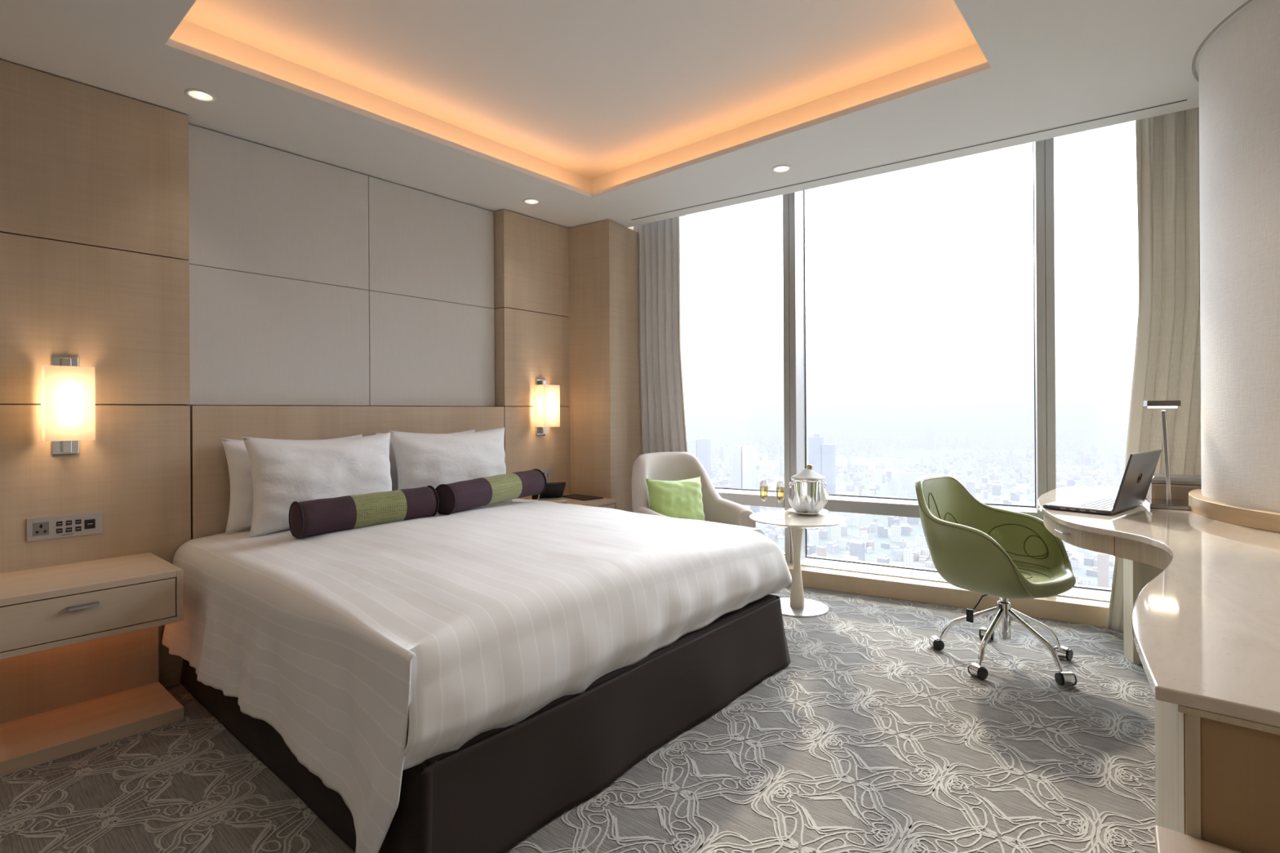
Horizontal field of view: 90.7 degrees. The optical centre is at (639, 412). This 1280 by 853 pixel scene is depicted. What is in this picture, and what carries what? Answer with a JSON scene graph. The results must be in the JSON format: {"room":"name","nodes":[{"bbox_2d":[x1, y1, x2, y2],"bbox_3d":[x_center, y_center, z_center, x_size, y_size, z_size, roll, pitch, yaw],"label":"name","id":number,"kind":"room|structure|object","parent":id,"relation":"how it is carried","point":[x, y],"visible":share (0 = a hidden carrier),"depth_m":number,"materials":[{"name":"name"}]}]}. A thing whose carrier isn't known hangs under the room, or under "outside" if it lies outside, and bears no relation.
{"room":"hotel room","nodes":[
{"label":"hotel room","id":0,"kind":"room"},
{"bbox_2d":[0,59,569,688],"bbox_3d":[-2.380,-0.070,2.969,0.230,2.730,5.450,0,0,40],"label":"wall","id":1,"kind":"structure","parent":0,"point":[95,224],"depth_m":2.83,"materials":[{"name":"brown wood"}]},
{"bbox_2d":[26,511,102,542],"bbox_3d":[-2.449,0.486,2.698,0.009,0.094,0.242,0,0,40],"label":"control panel","id":2,"kind":"object","parent":1,"relation":"attached to","point":[90,523],"visible":1,"depth_m":2.69,"materials":[{"name":"grey plastic"}]},
{"bbox_2d":[32,521,48,536],"bbox_3d":[-2.498,0.486,2.638,0.002,0.054,0.048,0,0,40],"label":"socket","id":3,"kind":"object","parent":2,"relation":"attached to","point":[39,528],"depth_m":2.64,"materials":[{"name":"silver plastic"}]},
{"bbox_2d":[40,356,95,454],"bbox_3d":[-2.406,-0.029,2.659,0.130,0.412,0.156,0,0,40],"label":"wall sconce","id":4,"kind":"object","parent":1,"relation":"attached to","point":[68,397],"visible":1,"depth_m":2.62,"materials":[{"name":"white glass"}]},
{"bbox_2d":[184,264,369,405],"bbox_3d":[-1.953,-0.387,3.486,0.035,0.698,0.931,0,0,40],"label":"wall panel","id":5,"kind":"object","parent":1,"relation":"attached to","point":[255,340],"visible":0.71,"depth_m":3.43,"materials":[{"name":"fabric"}]},
{"bbox_2d":[188,124,368,290],"bbox_3d":[-1.958,-1.086,3.486,0.035,0.693,0.931,0,0,40],"label":"wall panel","id":6,"kind":"object","parent":1,"relation":"attached to","point":[254,208],"visible":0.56,"depth_m":3.43,"materials":[{"name":"fabric"}]},
{"bbox_2d":[190,405,504,539],"bbox_3d":[-1.605,0.627,3.800,0.130,1.326,1.856,0,0,40],"label":"headboard","id":7,"kind":"object","parent":1,"relation":"attached to","point":[210,482],"visible":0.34,"depth_m":3.33,"materials":[{"name":"brown wood"}]},
{"bbox_2d":[367,176,494,308],"bbox_3d":[-1.357,-1.090,4.195,0.035,0.693,0.921,0,0,40],"label":"wall panel","id":8,"kind":"object","parent":1,"relation":"attached to","point":[421,244],"visible":1,"depth_m":4.14,"materials":[{"name":"fabric"}]},
{"bbox_2d":[368,290,494,406],"bbox_3d":[-1.352,-0.391,4.195,0.035,0.698,0.921,0,0,40],"label":"wall panel","id":9,"kind":"object","parent":1,"relation":"attached to","point":[423,352],"visible":1,"depth_m":4.14,"materials":[{"name":"fabric"}]},
{"bbox_2d":[540,468,551,481],"bbox_3d":[-0.746,0.476,4.707,0.009,0.094,0.240,0,0,40],"label":"control panel","id":10,"kind":"object","parent":1,"relation":"attached to","point":[548,473],"visible":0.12,"depth_m":4.77,"materials":[{"name":"grey plastic"}]},
{"bbox_2d":[533,379,559,435],"bbox_3d":[-0.695,-0.040,4.677,0.130,0.412,0.156,0,0,40],"label":"wall sconce","id":11,"kind":"object","parent":1,"relation":"attached to","point":[546,397],"visible":1,"depth_m":4.63,"materials":[{"name":"white glass"}]},
{"bbox_2d":[0,584,1155,852],"bbox_3d":[-0.095,1.355,2.120,4.900,0.152,7.100,0,0,40],"label":"floor","id":12,"kind":"structure","parent":0,"point":[873,738],"depth_m":2.23,"materials":[{"name":"grey carpet"}]},
{"bbox_2d":[0,552,183,777],"bbox_3d":[-2.252,0.971,2.522,0.533,0.647,0.640,0,0,40],"label":"nightstand","id":13,"kind":"object","parent":12,"relation":"on","point":[79,641],"visible":1,"depth_m":2.53,"materials":[{"name":"brown wood"}]},
{"bbox_2d":[180,594,791,852],"bbox_3d":[-0.706,0.984,3.086,2.142,0.600,2.080,0,0,40],"label":"bed","id":14,"kind":"object","parent":12,"relation":"on","point":[490,793],"visible":0.44,"depth_m":2.10,"materials":[{"name":"brown fabric"}]},
{"bbox_2d":[161,498,791,852],"bbox_3d":[-0.730,0.893,3.056,2.141,0.695,2.131,0,0,40],"label":"duvet","id":15,"kind":"object","parent":14,"relation":"on","point":[463,625],"visible":0.93,"depth_m":2.17,"materials":[{"name":"white fabric"}]},
{"bbox_2d":[221,434,362,533],"bbox_3d":[-1.800,0.357,3.344,0.159,0.462,0.703,0,0,40],"label":"bed pillow","id":16,"kind":"object","parent":15,"relation":"on","point":[241,505],"visible":0.23,"depth_m":3.10,"materials":[{"name":"white fabric"}]},
{"bbox_2d":[242,432,391,537],"bbox_3d":[-1.625,0.353,3.287,0.233,0.478,0.764,0,0,40],"label":"bed pillow","id":17,"kind":"object","parent":15,"relation":"on","point":[284,473],"visible":0.8,"depth_m":3.14,"materials":[{"name":"white fabric"}]},
{"bbox_2d":[288,485,439,537],"bbox_3d":[-1.352,0.483,3.149,0.172,0.178,0.694,0,0,42],"label":"bolster","id":18,"kind":"object","parent":15,"relation":"on","point":[320,516],"visible":1,"depth_m":3.05,"materials":[{"name":"fabric"}]},
{"bbox_2d":[373,429,475,490],"bbox_3d":[-1.304,0.344,3.926,0.162,0.462,0.703,0,0,40],"label":"bed pillow","id":19,"kind":"object","parent":15,"relation":"on","point":[393,473],"visible":0.06,"depth_m":3.70,"materials":[{"name":"white fabric"}]},
{"bbox_2d":[387,427,512,501],"bbox_3d":[-1.137,0.345,3.871,0.234,0.488,0.805,0,0,40],"label":"bed pillow","id":20,"kind":"object","parent":15,"relation":"on","point":[422,460],"visible":0.74,"depth_m":3.74,"materials":[{"name":"white fabric"}]},
{"bbox_2d":[435,468,546,515],"bbox_3d":[-0.870,0.462,3.772,0.172,0.184,0.814,0,0,29],"label":"bolster","id":21,"kind":"object","parent":15,"relation":"on","point":[458,496],"visible":0.98,"depth_m":3.64,"materials":[{"name":"fabric"}]},
{"bbox_2d":[530,493,617,509],"bbox_3d":[-0.485,0.960,4.606,0.533,0.647,0.460,0,0,40],"label":"nightstand","id":22,"kind":"object","parent":12,"relation":"on","point":[605,502],"visible":0.1,"depth_m":4.53,"materials":[{"name":"brown wood"}]},
{"bbox_2d":[531,482,567,502],"bbox_3d":[-0.649,0.563,4.507,0.227,0.149,0.200,0,0,-17],"label":"telephone","id":23,"kind":"object","parent":22,"relation":"on","point":[553,491],"visible":0.74,"depth_m":4.49,"materials":[{"name":"black plastic"}]},
{"bbox_2d":[562,493,603,500],"bbox_3d":[-0.448,0.631,4.700,0.329,0.008,0.185,0,0,40],"label":"folder","id":24,"kind":"object","parent":22,"relation":"on","point":[581,497],"visible":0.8,"depth_m":4.66,"materials":[{"name":"grey"}]},
{"bbox_2d":[631,452,755,528],"bbox_3d":[0.329,0.784,4.370,0.810,0.993,0.652,0,0,-35],"label":"armchair","id":25,"kind":"object","parent":12,"relation":"on","point":[664,466],"visible":0.23,"depth_m":4.53,"materials":[{"name":"fabric"}]},
{"bbox_2d":[645,476,704,520],"bbox_3d":[0.251,0.632,4.346,0.212,0.383,0.509,0,0,40],"label":"cushion","id":26,"kind":"object","parent":25,"relation":"on","point":[677,499],"visible":0.69,"depth_m":4.27,"materials":[{"name":"green fabric"}]},
{"bbox_2d":[749,510,846,617],"bbox_3d":[1.024,0.979,4.122,0.612,0.589,0.612,0,0,40],"label":"side table","id":27,"kind":"object","parent":12,"relation":"on","point":[795,606],"visible":0.94,"depth_m":4.08,"materials":[{"name":"metal"}]},
{"bbox_2d":[759,480,768,518],"bbox_3d":[0.806,0.564,4.109,0.062,0.243,0.062,0,0,40],"label":"glass","id":28,"kind":"object","parent":27,"relation":"on","point":[761,481],"visible":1,"depth_m":4.10,"materials":[{"name":"clear glass"}]},
{"bbox_2d":[776,480,785,519],"bbox_3d":[0.900,0.563,4.049,0.062,0.243,0.062,0,0,40],"label":"glass","id":29,"kind":"object","parent":27,"relation":"on","point":[777,482],"visible":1,"depth_m":4.04,"materials":[{"name":"clear glass"}]},
{"bbox_2d":[787,507,828,515],"bbox_3d":[1.133,0.672,4.268,0.266,0.023,0.266,0,0,40],"label":"serving plate","id":30,"kind":"object","parent":27,"relation":"on","point":[792,510],"visible":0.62,"depth_m":4.22,"materials":[{"name":"white ceramic"}]},
{"bbox_2d":[789,477,826,513],"bbox_3d":[1.132,0.554,4.268,0.216,0.238,0.216,0,0,40],"label":"ice bucket","id":31,"kind":"object","parent":30,"relation":"on","point":[809,489],"visible":0.73,"depth_m":4.20,"materials":[{"name":"silver metal"}]},
{"bbox_2d":[790,468,833,502],"bbox_3d":[1.142,0.494,4.273,0.242,0.227,0.253,0,0,40],"label":"cloth","id":32,"kind":"object","parent":31,"relation":"on","point":[805,474],"visible":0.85,"depth_m":4.23,"materials":[{"name":"white fabric"}]},
{"bbox_2d":[787,494,828,513],"bbox_3d":[1.132,0.617,4.268,0.259,0.117,0.259,0,0,40],"label":"napkin","id":33,"kind":"object","parent":30,"relation":"on","point":[804,507],"visible":0.84,"depth_m":4.19,"materials":[{"name":"white fabric"}]},
{"bbox_2d":[915,474,1076,685],"bbox_3d":[1.833,0.810,3.240,0.684,0.915,0.742,0,0,-37],"label":"desk chair","id":34,"kind":"object","parent":12,"relation":"on","point":[974,545],"visible":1,"depth_m":3.21,"materials":[{"name":"green leather"}]},
{"bbox_2d":[928,635,943,646],"bbox_3d":[1.594,1.226,3.394,0.062,0.077,0.048,0,0,4],"label":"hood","id":35,"kind":"object","parent":34,"relation":"attached to","point":[934,641],"depth_m":3.37,"materials":[{"name":"silver metal"}]},
{"bbox_2d":[968,659,984,677],"bbox_3d":[1.618,1.226,3.025,0.063,0.077,0.048,0,0,-17],"label":"hood","id":36,"kind":"object","parent":34,"relation":"attached to","point":[975,669],"depth_m":3.01,"materials":[{"name":"silver metal"}]},
{"bbox_2d":[981,626,991,639],"bbox_3d":[1.934,1.224,3.529,0.048,0.077,0.063,0,0,37],"label":"hood","id":37,"kind":"object","parent":34,"relation":"attached to","point":[984,630],"depth_m":3.52,"materials":[{"name":"silver metal"}]},
{"bbox_2d":[1055,644,1070,658],"bbox_3d":[2.172,1.222,3.246,0.062,0.077,0.052,0,0,-37],"label":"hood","id":38,"kind":"object","parent":34,"relation":"attached to","point":[1064,652],"depth_m":3.23,"materials":[{"name":"silver metal"}]},
{"bbox_2d":[1057,666,1075,684],"bbox_3d":[1.975,1.223,2.936,0.048,0.077,0.063,0,0,1],"label":"hood","id":39,"kind":"object","parent":34,"relation":"attached to","point":[1063,677],"depth_m":2.91,"materials":[{"name":"silver metal"}]},
{"bbox_2d":[1037,486,1279,852],"bbox_3d":[1.940,0.838,1.949,1.450,0.860,3.004,0,0,40],"label":"writing desk","id":40,"kind":"object","parent":12,"relation":"on","point":[1202,593],"visible":0.81,"depth_m":1.14,"materials":[{"name":"beige wood"}]},
{"bbox_2d":[1043,448,1161,515],"bbox_3d":[1.972,0.283,2.696,0.431,0.245,0.311,0,0,-39],"label":"laptop","id":41,"kind":"object","parent":40,"relation":"on","point":[1140,467],"visible":1,"depth_m":2.61,"materials":[{"name":"grey metal"}]},
{"bbox_2d":[1143,400,1191,510],"bbox_3d":[2.285,0.177,2.733,0.182,0.456,0.239,0,0,40],"label":"desk lamp","id":42,"kind":"object","parent":40,"relation":"on","point":[1166,504],"visible":0.87,"depth_m":2.73,"materials":[{"name":"silver metal"}]},
{"bbox_2d":[1146,473,1201,501],"bbox_3d":[2.514,0.350,2.931,0.244,0.108,0.204,0,0,34],"label":"storage box","id":43,"kind":"object","parent":40,"relation":"on","point":[1180,485],"visible":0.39,"depth_m":2.88,"materials":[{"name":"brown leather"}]},
{"bbox_2d":[1155,825,1240,852],"bbox_3d":[0.899,0.948,0.378,0.928,0.652,0.732,0,0,40],"label":"plinth","id":44,"kind":"object","parent":12,"relation":"on","point":[1166,841],"visible":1,"depth_m":0.91,"materials":[{"name":"brown wood"}]},
{"bbox_2d":[567,219,642,512],"bbox_3d":[-0.302,-0.081,5.119,0.618,2.726,0.583,0,0,40],"label":"wall pier","id":45,"kind":"object","parent":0,"point":[606,419],"visible":0.5,"depth_m":4.86,"materials":[{"name":"brown wood"}]},
{"bbox_2d":[0,0,1254,228],"bbox_3d":[0.002,-1.795,2.218,5.050,0.690,7.600,0,0,40],"label":"ceiling","id":46,"kind":"structure","parent":0,"point":[1051,64],"depth_m":2.98,"materials":[{"name":"white paint"}]},
{"bbox_2d":[184,88,217,102],"bbox_3d":[-1.990,-1.433,2.865,0.120,0.009,0.120,0,0,40],"label":"recessed light","id":47,"kind":"object","parent":46,"relation":"in","point":[199,95],"visible":1,"depth_m":2.86,"materials":[{"name":"white paint"}]},
{"bbox_2d":[523,198,540,204],"bbox_3d":[-0.741,-1.441,4.329,0.120,0.009,0.120,0,0,40],"label":"recessed light","id":48,"kind":"object","parent":46,"relation":"in","point":[527,201],"visible":1,"depth_m":4.32,"materials":[{"name":"white paint"}]},
{"bbox_2d":[169,0,987,192],"bbox_3d":[-0.177,-1.599,2.584,2.898,0.260,2.846,0,0,40],"label":"cove","id":49,"kind":"object","parent":46,"relation":"in","point":[589,95],"visible":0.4,"depth_m":3.01,"materials":[{"name":"white paint"}]},
{"bbox_2d":[633,216,687,454],"bbox_3d":[0.207,-0.227,4.969,0.520,2.988,0.175,0,0,40],"label":"window curtain","id":50,"kind":"object","parent":46,"relation":"hanging from","point":[662,398],"visible":0.59,"depth_m":4.96,"materials":[{"name":"beige fabric"}]},
{"bbox_2d":[771,164,791,173],"bbox_3d":[0.845,-1.451,3.775,0.120,0.009,0.120,0,0,40],"label":"recessed light","id":51,"kind":"object","parent":46,"relation":"in","point":[780,168],"visible":1,"depth_m":3.77,"materials":[{"name":"white paint"}]},
{"bbox_2d":[630,97,1189,220],"bbox_3d":[1.248,-1.458,3.860,3.181,0.004,0.361,0,0,40],"label":"track","id":52,"kind":"object","parent":46,"relation":"in","point":[1186,99],"visible":1,"depth_m":3.55,"materials":[{"name":"grey metal"}]},
{"bbox_2d":[1106,106,1201,633],"bbox_3d":[2.913,-0.244,3.196,0.940,2.989,0.434,0,0,40],"label":"window curtain","id":53,"kind":"object","parent":46,"relation":"hanging from","point":[1167,361],"visible":0.3,"depth_m":3.20,"materials":[{"name":"beige fabric"}]},
{"bbox_2d":[1191,0,1252,82],"bbox_3d":[2.881,-1.466,2.204,1.444,0.004,1.444,0,0,40],"label":"trim","id":54,"kind":"structure","parent":46,"relation":"attached to","point":[1228,17],"depth_m":2.46,"materials":[{"name":"beige"}]},
{"bbox_2d":[627,215,687,442],"bbox_3d":[0.031,-0.420,5.675,0.610,3.400,0.800,0,0,40],"label":"wall","id":55,"kind":"structure","parent":0,"point":[682,219],"depth_m":5.81,"materials":[{"name":"beige paint"}]},
{"bbox_2d":[714,137,1111,602],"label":"window","id":56,"kind":"structure","parent":55,"relation":"in","point":[793,203],"depth_m":4.57,"materials":[{"name":"silver metal"}]},
{"bbox_2d":[786,564,1109,627],"bbox_3d":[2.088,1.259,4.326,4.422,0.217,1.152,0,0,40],"label":"window sill","id":57,"kind":"structure","parent":55,"relation":"attached to","point":[1071,610],"depth_m":4.16,"materials":[{"name":"brown wood"}]},
{"bbox_2d":[1198,0,1279,512],"bbox_3d":[2.889,-0.103,2.204,1.400,2.730,1.400,0,0,40],"label":"wall column","id":58,"kind":"structure","parent":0,"point":[1239,66],"depth_m":2.31,"materials":[{"name":"beige paint"}]},
{"bbox_2d":[1188,488,1279,533],"bbox_3d":[2.892,0.370,2.204,1.482,0.062,1.482,0,0,40],"label":"trim","id":59,"kind":"structure","parent":58,"relation":"attached to","point":[1200,504],"depth_m":2.30,"materials":[{"name":"brown wood"}]},
{"label":"outside","id":60,"kind":"structure","parent":0,"visible":0},
{"bbox_2d":[686,418,1128,588],"bbox_3d":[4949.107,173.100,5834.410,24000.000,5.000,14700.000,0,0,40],"label":"ground","id":61,"kind":"structure","parent":60,"point":[1093,428],"depth_m":3473.91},
{"bbox_2d":[687,438,711,479],"bbox_3d":[172.595,139.212,1892.626,74.000,122.000,28.000,0,0,29],"label":"apartment tower","id":62,"kind":"structure","parent":61,"relation":"on","point":[700,448],"depth_m":1874.03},
{"bbox_2d":[731,445,755,489],"bbox_3d":[235.718,137.821,1430.514,66.000,124.000,40.000,0,0,29],"label":"apartment tower","id":63,"kind":"structure","parent":61,"relation":"on","point":[743,457],"depth_m":1420.13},
{"bbox_2d":[750,505,759,512],"bbox_3d":[219.275,185.924,1206.132,17.762,28.000,7.436,0,0,12],"label":"building","id":64,"kind":"structure","parent":61,"relation":"on","point":[754,508],"depth_m":1202.31,"materials":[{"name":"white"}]},
{"bbox_2d":[755,480,759,489],"bbox_3d":[300.251,185.922,1611.958,13.388,27.000,8.646,0,0,12],"label":"building","id":65,"kind":"structure","parent":61,"relation":"on","point":[757,482],"depth_m":1607.65,"materials":[{"name":"grey"}]},
{"bbox_2d":[761,463,766,471],"bbox_3d":[412.575,185.225,2103.205,12.473,27.000,9.129,0,0,29],"label":"building","id":66,"kind":"structure","parent":61,"relation":"on","point":[763,466],"depth_m":2100.36,"materials":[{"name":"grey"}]},
{"bbox_2d":[777,533,784,547],"bbox_3d":[210.300,190.980,939.784,10.266,18.000,15.261,0,0,12],"label":"building","id":67,"kind":"structure","parent":61,"relation":"on","point":[780,539],"depth_m":932.94,"materials":[{"name":"grey"}]},
{"bbox_2d":[808,528,818,547],"bbox_3d":[258.498,186.181,938.979,13.388,27.000,8.646,0,0,12],"label":"building","id":68,"kind":"structure","parent":61,"relation":"on","point":[813,534],"depth_m":934.99,"materials":[{"name":"grey"}]},
{"bbox_2d":[808,433,835,494],"bbox_3d":[414.397,123.713,1440.599,54.000,150.000,30.000,0,0,29],"label":"office tower","id":69,"kind":"structure","parent":61,"relation":"on","point":[821,456],"depth_m":1428.83,"materials":[{"name":"blue glass"}]},
{"bbox_2d":[818,528,827,538],"bbox_3d":[290.502,191.982,1003.641,12.697,15.000,10.153,0,0,29],"label":"building","id":70,"kind":"structure","parent":61,"relation":"on","point":[823,534],"depth_m":1000.16,"materials":[{"name":"grey"}]},
{"bbox_2d":[826,542,839,553],"bbox_3d":[274.911,192.704,901.207,11.454,13.750,12.439,0,0,-44],"label":"building","id":71,"kind":"structure","parent":61,"relation":"on","point":[832,548],"depth_m":897.75,"materials":[{"name":"grey"}]},
{"bbox_2d":[840,523,847,535],"bbox_3d":[327.850,190.251,1031.126,17.625,18.000,11.478,0,0,12],"label":"building","id":72,"kind":"structure","parent":61,"relation":"on","point":[843,526],"depth_m":1025.13,"materials":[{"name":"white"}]},
{"bbox_2d":[828,511,871,527],"bbox_3d":[377.114,185.945,1128.684,70.000,26.000,40.000,0,0,29],"label":"office block","id":73,"kind":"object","parent":61,"relation":"on","point":[852,519],"visible":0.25,"depth_m":1104.92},
{"bbox_2d":[845,483,854,491],"bbox_3d":[531.177,188.990,1597.838,11.478,18.000,17.625,0,0,-44],"label":"building","id":74,"kind":"structure","parent":61,"relation":"on","point":[849,486],"depth_m":1593.19,"materials":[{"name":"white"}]},
{"bbox_2d":[843,555,861,560],"bbox_3d":[268.019,190.622,798.681,11.478,18.000,17.625,0,0,-44],"label":"building","id":75,"kind":"structure","parent":61,"relation":"on","point":[846,557],"depth_m":795.94,"materials":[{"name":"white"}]},
{"bbox_2d":[849,538,865,561],"bbox_3d":[292.075,185.473,849.969,7.436,28.000,17.762,0,0,-44],"label":"building","id":76,"kind":"structure","parent":61,"relation":"on","point":[856,547],"depth_m":846.14,"materials":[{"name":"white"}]},
{"bbox_2d":[860,533,868,542],"bbox_3d":[340.592,191.672,959.401,10.386,15.000,11.624,0,0,12],"label":"building","id":77,"kind":"structure","parent":61,"relation":"on","point":[864,537],"depth_m":954.36,"materials":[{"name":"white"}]},
{"bbox_2d":[877,524,888,537],"bbox_3d":[388.049,190.128,1011.894,13.789,17.500,14.121,0,0,12],"label":"building","id":78,"kind":"structure","parent":61,"relation":"on","point":[882,531],"depth_m":1005.30,"materials":[{"name":"grey"}]},
{"bbox_2d":[881,472,885,483],"bbox_3d":[681.235,183.060,1767.747,7.436,28.000,17.762,0,0,29],"label":"building","id":79,"kind":"structure","parent":61,"relation":"on","point":[883,475],"depth_m":1760.49,"materials":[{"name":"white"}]},
{"bbox_2d":[885,470,891,479],"bbox_3d":[726.515,182.779,1846.450,17.762,28.000,7.436,0,0,12],"label":"building","id":80,"kind":"structure","parent":61,"relation":"on","point":[888,473],"depth_m":1843.18,"materials":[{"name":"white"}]},
{"bbox_2d":[888,515,899,527],"bbox_3d":[440.497,189.803,1098.467,14.121,17.500,13.789,0,0,-44],"label":"building","id":81,"kind":"structure","parent":61,"relation":"on","point":[892,520],"depth_m":1095.52,"materials":[{"name":"grey concrete"}]},
{"bbox_2d":[891,546,899,555],"bbox_3d":[357.998,193.439,885.122,9.302,11.250,11.562,0,0,29],"label":"building","id":82,"kind":"structure","parent":61,"relation":"on","point":[892,547],"depth_m":881.56,"materials":[{"name":"grey"}]},
{"bbox_2d":[890,524,901,542],"bbox_3d":[393.978,185.341,973.156,13.388,27.000,8.646,0,0,29],"label":"building","id":83,"kind":"structure","parent":61,"relation":"on","point":[895,531],"depth_m":969.87,"materials":[{"name":"grey"}]},
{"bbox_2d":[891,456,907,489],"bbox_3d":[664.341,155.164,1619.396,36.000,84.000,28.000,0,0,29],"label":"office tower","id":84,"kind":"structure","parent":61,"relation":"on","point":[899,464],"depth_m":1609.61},
{"bbox_2d":[899,537,906,547],"bbox_3d":[389.366,192.870,936.233,8.384,12.000,17.208,0,0,29],"label":"building","id":85,"kind":"structure","parent":61,"relation":"on","point":[903,543],"depth_m":929.75,"materials":[{"name":"grey"}]},
{"bbox_2d":[900,523,910,535],"bbox_3d":[430.136,189.617,1026.650,12.238,18.000,12.042,0,0,12],"label":"building","id":86,"kind":"structure","parent":61,"relation":"on","point":[904,527],"depth_m":1021.38,"materials":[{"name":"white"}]},
{"bbox_2d":[902,490,907,498],"bbox_3d":[579.774,184.189,1383.174,8.646,27.000,13.388,0,0,29],"label":"building","id":87,"kind":"structure","parent":61,"relation":"on","point":[904,492],"depth_m":1377.78,"materials":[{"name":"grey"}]},
{"bbox_2d":[686,427,1127,587],"bbox_3d":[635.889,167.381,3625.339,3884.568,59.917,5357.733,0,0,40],"label":"city roofscape","id":88,"kind":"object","parent":61,"relation":"on","point":[1103,569],"visible":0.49,"depth_m":2181.63,"materials":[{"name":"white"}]},
{"bbox_2d":[903,546,912,566],"bbox_3d":[343.947,185.651,811.042,9.129,27.000,12.473,0,0,29],"label":"building","id":89,"kind":"structure","parent":61,"relation":"on","point":[908,552],"depth_m":806.21,"materials":[{"name":"grey"}]},
{"bbox_2d":[906,516,918,524],"bbox_3d":[485.842,184.271,1125.696,17.762,28.000,7.436,0,0,29],"label":"building","id":90,"kind":"structure","parent":61,"relation":"on","point":[910,520],"depth_m":1122.32,"materials":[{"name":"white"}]},
{"bbox_2d":[915,534,928,549],"bbox_3d":[396.238,185.327,887.831,8.646,27.000,13.388,0,0,-44],"label":"building","id":91,"kind":"structure","parent":61,"relation":"on","point":[921,542],"depth_m":885.45,"materials":[{"name":"grey"}]},
{"bbox_2d":[893,469,955,497],"bbox_3d":[663.391,166.170,1477.670,132.000,62.000,28.000,0,0,29],"label":"office block","id":92,"kind":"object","parent":61,"relation":"on","point":[902,481],"visible":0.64,"depth_m":1484.66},
{"bbox_2d":[958,479,975,497],"bbox_3d":[708.654,170.890,1388.685,48.000,52.000,31.000,0,0,29],"label":"office block","id":93,"kind":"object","parent":61,"relation":"on","point":[970,486],"visible":0.32,"depth_m":1371.74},
{"bbox_2d":[982,475,987,483],"bbox_3d":[955.391,186.360,1752.199,12.042,18.000,12.238,0,0,-44],"label":"building","id":94,"kind":"structure","parent":61,"relation":"on","point":[984,479],"depth_m":1748.07,"materials":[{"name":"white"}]},
{"bbox_2d":[983,489,987,498],"bbox_3d":[788.530,186.395,1441.558,8.100,20.000,17.050,0,0,29],"label":"building","id":95,"kind":"structure","parent":61,"relation":"on","point":[985,492],"depth_m":1434.42,"materials":[{"name":"grey concrete"}]},
{"bbox_2d":[991,483,1000,495],"bbox_3d":[841.984,182.063,1494.774,17.762,28.000,7.436,0,0,29],"label":"building","id":96,"kind":"structure","parent":61,"relation":"on","point":[996,487],"depth_m":1491.56,"materials":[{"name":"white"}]},
{"bbox_2d":[1002,473,1008,483],"bbox_3d":[999.868,181.584,1730.929,12.473,27.000,9.129,0,0,29],"label":"building","id":97,"kind":"structure","parent":61,"relation":"on","point":[1005,477],"depth_m":1726.86,"materials":[{"name":"grey"}]},
{"bbox_2d":[1003,498,1011,504],"bbox_3d":[754.876,187.853,1298.605,13.789,17.500,14.121,0,0,29],"label":"building","id":98,"kind":"structure","parent":61,"relation":"on","point":[1006,501],"depth_m":1293.68,"materials":[{"name":"grey concrete"}]},
{"bbox_2d":[1010,492,1019,501],"bbox_3d":[834.685,187.359,1407.567,14.121,17.500,13.789,0,0,-44],"label":"building","id":99,"kind":"structure","parent":61,"relation":"on","point":[1014,496],"depth_m":1403.59,"materials":[{"name":"grey concrete"}]},
{"bbox_2d":[1022,466,1027,475],"bbox_3d":[1190.632,180.402,1953.576,13.388,27.000,8.646,0,0,29],"label":"building","id":100,"kind":"structure","parent":61,"relation":"on","point":[1024,468],"depth_m":1950.59,"materials":[{"name":"grey"}]},
{"bbox_2d":[1056,482,1065,488],"bbox_3d":[1056.797,185.732,1587.733,11.478,18.000,17.625,0,0,-44],"label":"building","id":101,"kind":"structure","parent":61,"relation":"on","point":[1059,485],"depth_m":1584.27,"materials":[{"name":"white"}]},
{"bbox_2d":[1066,479,1075,486],"bbox_3d":[1137.012,185.484,1667.160,13.789,17.500,14.121,0,0,12],"label":"building","id":102,"kind":"structure","parent":61,"relation":"on","point":[1070,482],"depth_m":1661.11,"materials":[{"name":"grey"}]},
{"bbox_2d":[1068,555,1079,569],"bbox_3d":[550.868,190.368,803.688,11.624,15.000,10.386,0,0,29],"label":"building","id":103,"kind":"structure","parent":61,"relation":"on","point":[1074,561],"depth_m":798.96,"materials":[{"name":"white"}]},
{"bbox_2d":[1084,549,1093,557],"bbox_3d":[615.166,193.095,867.333,11.718,8.750,7.468,0,0,-44],"label":"building","id":104,"kind":"structure","parent":61,"relation":"on","point":[1088,553],"depth_m":864.09,"materials":[{"name":"grey"}]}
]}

